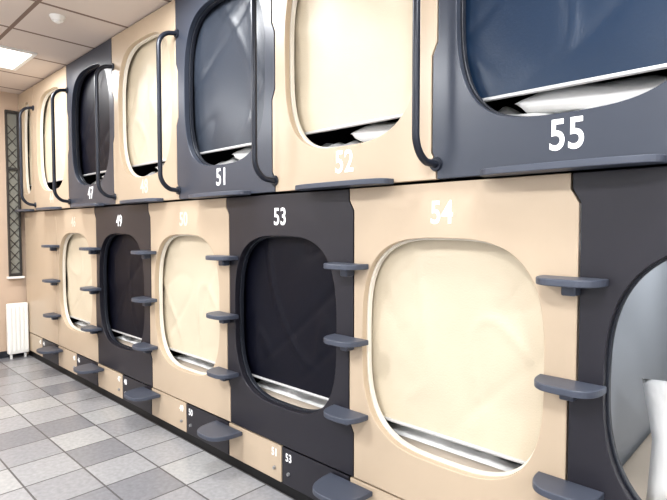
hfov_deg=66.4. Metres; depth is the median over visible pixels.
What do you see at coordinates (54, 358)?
locker
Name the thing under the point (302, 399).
duvet
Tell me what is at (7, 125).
lattice
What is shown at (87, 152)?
roller blind
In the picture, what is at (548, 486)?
ladder
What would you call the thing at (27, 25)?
ceiling
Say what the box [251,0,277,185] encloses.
grab rail
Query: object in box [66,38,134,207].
capsule
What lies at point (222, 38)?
roller blind
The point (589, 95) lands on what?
pillow
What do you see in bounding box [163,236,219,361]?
roller blind
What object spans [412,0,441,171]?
grab rail
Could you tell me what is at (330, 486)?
ladder
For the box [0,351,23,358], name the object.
baseboard
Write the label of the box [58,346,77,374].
locker
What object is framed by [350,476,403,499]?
locker
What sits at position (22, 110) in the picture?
grab rail
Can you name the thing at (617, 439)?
capsule
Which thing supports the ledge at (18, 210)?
attached to the capsule at (25, 99)
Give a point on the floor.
(61, 438)
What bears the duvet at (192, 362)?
on the capsule at (186, 286)
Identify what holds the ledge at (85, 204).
attached to the capsule at (80, 72)
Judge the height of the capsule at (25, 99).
1.233 m
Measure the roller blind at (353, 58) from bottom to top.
0.881 m
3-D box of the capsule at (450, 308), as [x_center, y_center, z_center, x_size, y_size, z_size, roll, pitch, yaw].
[1.114,0.352,2.654,0.950,1.273,2.029,2,3,44]
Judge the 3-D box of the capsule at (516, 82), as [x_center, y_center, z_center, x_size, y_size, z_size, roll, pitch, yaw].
[1.418,-0.897,2.297,0.946,1.233,2.051,2,3,44]
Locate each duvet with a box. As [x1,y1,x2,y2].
[74,320,89,325]
[116,335,140,343]
[173,354,214,368]
[216,157,238,164]
[256,380,326,407]
[321,140,361,146]
[388,422,521,470]
[498,97,632,115]
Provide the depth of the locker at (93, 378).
4.36 m
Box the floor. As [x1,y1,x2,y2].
[0,354,294,499]
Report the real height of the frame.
1.740 m
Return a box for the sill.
[7,276,24,278]
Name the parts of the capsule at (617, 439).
mattress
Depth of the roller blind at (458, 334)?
1.96 m
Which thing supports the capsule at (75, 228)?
on the locker at (67, 358)
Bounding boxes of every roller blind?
[28,109,31,184]
[44,92,64,181]
[66,234,91,321]
[79,69,109,174]
[107,235,144,337]
[126,37,171,164]
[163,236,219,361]
[193,0,264,151]
[244,237,336,397]
[294,0,412,131]
[372,240,543,460]
[466,0,666,97]
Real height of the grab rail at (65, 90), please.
1.014 m
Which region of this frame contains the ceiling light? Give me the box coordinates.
[0,45,36,70]
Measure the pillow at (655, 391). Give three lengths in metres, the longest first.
0.660 x 0.400 x 0.217 m
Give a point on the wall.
(11, 290)
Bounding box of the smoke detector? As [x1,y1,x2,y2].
[49,13,65,23]
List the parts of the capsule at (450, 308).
mattress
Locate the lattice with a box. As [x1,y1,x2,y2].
[7,125,19,271]
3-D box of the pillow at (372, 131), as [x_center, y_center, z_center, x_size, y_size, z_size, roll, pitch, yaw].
[0.339,-0.533,2.339,0.400,0.122,0.340,6,10,39]
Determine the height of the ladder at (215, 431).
1.030 m
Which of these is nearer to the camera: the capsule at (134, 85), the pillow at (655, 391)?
the pillow at (655, 391)
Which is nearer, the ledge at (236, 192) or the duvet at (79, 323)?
the ledge at (236, 192)
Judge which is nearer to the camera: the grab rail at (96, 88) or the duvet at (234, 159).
the duvet at (234, 159)
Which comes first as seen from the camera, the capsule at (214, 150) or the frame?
the capsule at (214, 150)
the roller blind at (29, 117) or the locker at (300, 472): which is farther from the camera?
the roller blind at (29, 117)
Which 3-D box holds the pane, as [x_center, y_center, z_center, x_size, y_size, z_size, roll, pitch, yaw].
[-3.391,-0.593,5.398,0.009,1.680,0.088,2,3,44]
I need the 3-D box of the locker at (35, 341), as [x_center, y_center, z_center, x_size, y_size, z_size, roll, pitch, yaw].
[-2.914,0.975,5.553,0.457,0.190,0.622,2,3,44]
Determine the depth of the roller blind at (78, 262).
4.64 m
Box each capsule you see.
[18,87,52,210]
[25,210,58,344]
[32,66,92,209]
[55,207,98,362]
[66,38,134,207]
[94,204,152,386]
[111,0,203,203]
[148,198,230,421]
[175,0,299,198]
[227,189,353,475]
[272,0,464,191]
[350,173,580,499]
[432,0,666,179]
[567,166,666,499]
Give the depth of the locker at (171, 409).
3.38 m
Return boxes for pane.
[7,113,19,272]
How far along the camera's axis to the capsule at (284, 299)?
2.59 m
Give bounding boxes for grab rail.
[18,105,35,207]
[51,87,70,204]
[94,63,115,199]
[156,29,180,194]
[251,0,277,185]
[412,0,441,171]
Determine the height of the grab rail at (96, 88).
1.014 m
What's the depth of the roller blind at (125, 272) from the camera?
3.97 m
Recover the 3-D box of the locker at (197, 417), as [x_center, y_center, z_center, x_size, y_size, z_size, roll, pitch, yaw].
[-0.561,1.068,3.306,0.457,0.190,0.622,2,3,44]
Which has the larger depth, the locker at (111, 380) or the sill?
the sill
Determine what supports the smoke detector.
attached to the ceiling
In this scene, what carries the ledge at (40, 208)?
attached to the capsule at (42, 91)
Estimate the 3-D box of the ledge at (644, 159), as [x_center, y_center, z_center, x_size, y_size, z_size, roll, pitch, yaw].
[0.688,-0.253,1.543,0.540,0.022,0.085,2,3,44]
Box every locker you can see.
[29,332,42,356]
[42,338,59,364]
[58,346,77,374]
[77,354,97,385]
[98,363,123,398]
[123,374,152,413]
[152,387,186,431]
[187,403,229,453]
[229,422,283,481]
[282,446,351,499]
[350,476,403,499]
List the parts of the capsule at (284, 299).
mattress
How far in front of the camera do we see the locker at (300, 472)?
2.50 m
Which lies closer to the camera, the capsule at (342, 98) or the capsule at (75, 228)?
the capsule at (342, 98)
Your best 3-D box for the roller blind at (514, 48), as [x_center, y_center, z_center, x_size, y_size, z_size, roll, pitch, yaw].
[0.770,-0.972,1.599,0.836,0.881,0.020,2,3,44]
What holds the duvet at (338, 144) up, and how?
on the capsule at (342, 98)
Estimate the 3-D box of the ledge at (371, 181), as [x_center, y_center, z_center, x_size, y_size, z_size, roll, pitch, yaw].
[0.015,-0.279,2.185,0.540,0.022,0.085,2,3,44]
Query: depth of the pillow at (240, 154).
2.93 m
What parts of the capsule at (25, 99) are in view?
panel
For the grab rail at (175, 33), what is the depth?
3.08 m
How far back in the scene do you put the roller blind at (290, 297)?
2.64 m
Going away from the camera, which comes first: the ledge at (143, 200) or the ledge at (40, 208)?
the ledge at (143, 200)
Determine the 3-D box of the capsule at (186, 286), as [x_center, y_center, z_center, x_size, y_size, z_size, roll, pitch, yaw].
[-0.231,0.300,3.938,0.950,1.273,2.029,2,3,44]
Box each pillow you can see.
[232,146,251,159]
[351,121,397,141]
[516,75,666,113]
[642,378,666,499]
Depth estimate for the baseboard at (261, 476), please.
3.24 m
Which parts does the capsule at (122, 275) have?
mattress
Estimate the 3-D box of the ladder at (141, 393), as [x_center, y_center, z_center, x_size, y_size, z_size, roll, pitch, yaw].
[-1.329,0.521,3.473,0.250,1.030,0.175,2,3,44]
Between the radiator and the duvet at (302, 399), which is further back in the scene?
the radiator
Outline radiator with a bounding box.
[6,302,28,358]
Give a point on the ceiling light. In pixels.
(10, 58)
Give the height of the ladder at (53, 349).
1.030 m
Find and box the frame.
[4,110,21,275]
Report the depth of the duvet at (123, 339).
4.11 m
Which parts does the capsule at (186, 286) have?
mattress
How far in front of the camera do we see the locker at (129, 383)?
3.73 m
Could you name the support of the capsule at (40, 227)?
on the locker at (35, 341)
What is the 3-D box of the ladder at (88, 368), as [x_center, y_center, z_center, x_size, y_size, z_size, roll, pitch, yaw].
[-2.001,0.495,4.115,0.250,1.030,0.175,2,3,44]
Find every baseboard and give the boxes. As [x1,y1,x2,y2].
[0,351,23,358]
[29,350,313,499]
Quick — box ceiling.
[0,0,171,93]
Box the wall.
[0,91,38,353]
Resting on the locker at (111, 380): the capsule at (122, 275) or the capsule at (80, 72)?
the capsule at (122, 275)
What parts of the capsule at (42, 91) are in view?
panel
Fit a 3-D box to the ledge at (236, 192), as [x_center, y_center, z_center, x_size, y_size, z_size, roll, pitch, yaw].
[-0.657,-0.306,2.827,0.540,0.022,0.085,2,3,44]
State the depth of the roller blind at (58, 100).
4.85 m
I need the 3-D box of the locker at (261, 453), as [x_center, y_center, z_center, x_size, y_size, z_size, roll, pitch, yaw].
[-0.225,1.081,2.985,0.457,0.190,0.622,2,3,44]
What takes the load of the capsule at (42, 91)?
on the capsule at (75, 228)
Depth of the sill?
5.39 m
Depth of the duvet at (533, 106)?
1.72 m
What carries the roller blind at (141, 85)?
hanging from the capsule at (134, 85)
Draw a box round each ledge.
[15,209,33,211]
[35,207,61,210]
[71,203,103,207]
[119,198,162,203]
[189,190,250,198]
[295,178,393,190]
[480,154,666,176]
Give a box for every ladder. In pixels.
[36,245,62,353]
[73,247,103,373]
[124,250,159,400]
[197,255,241,441]
[313,262,371,499]
[532,275,608,499]
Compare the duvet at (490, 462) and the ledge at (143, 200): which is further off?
the ledge at (143, 200)

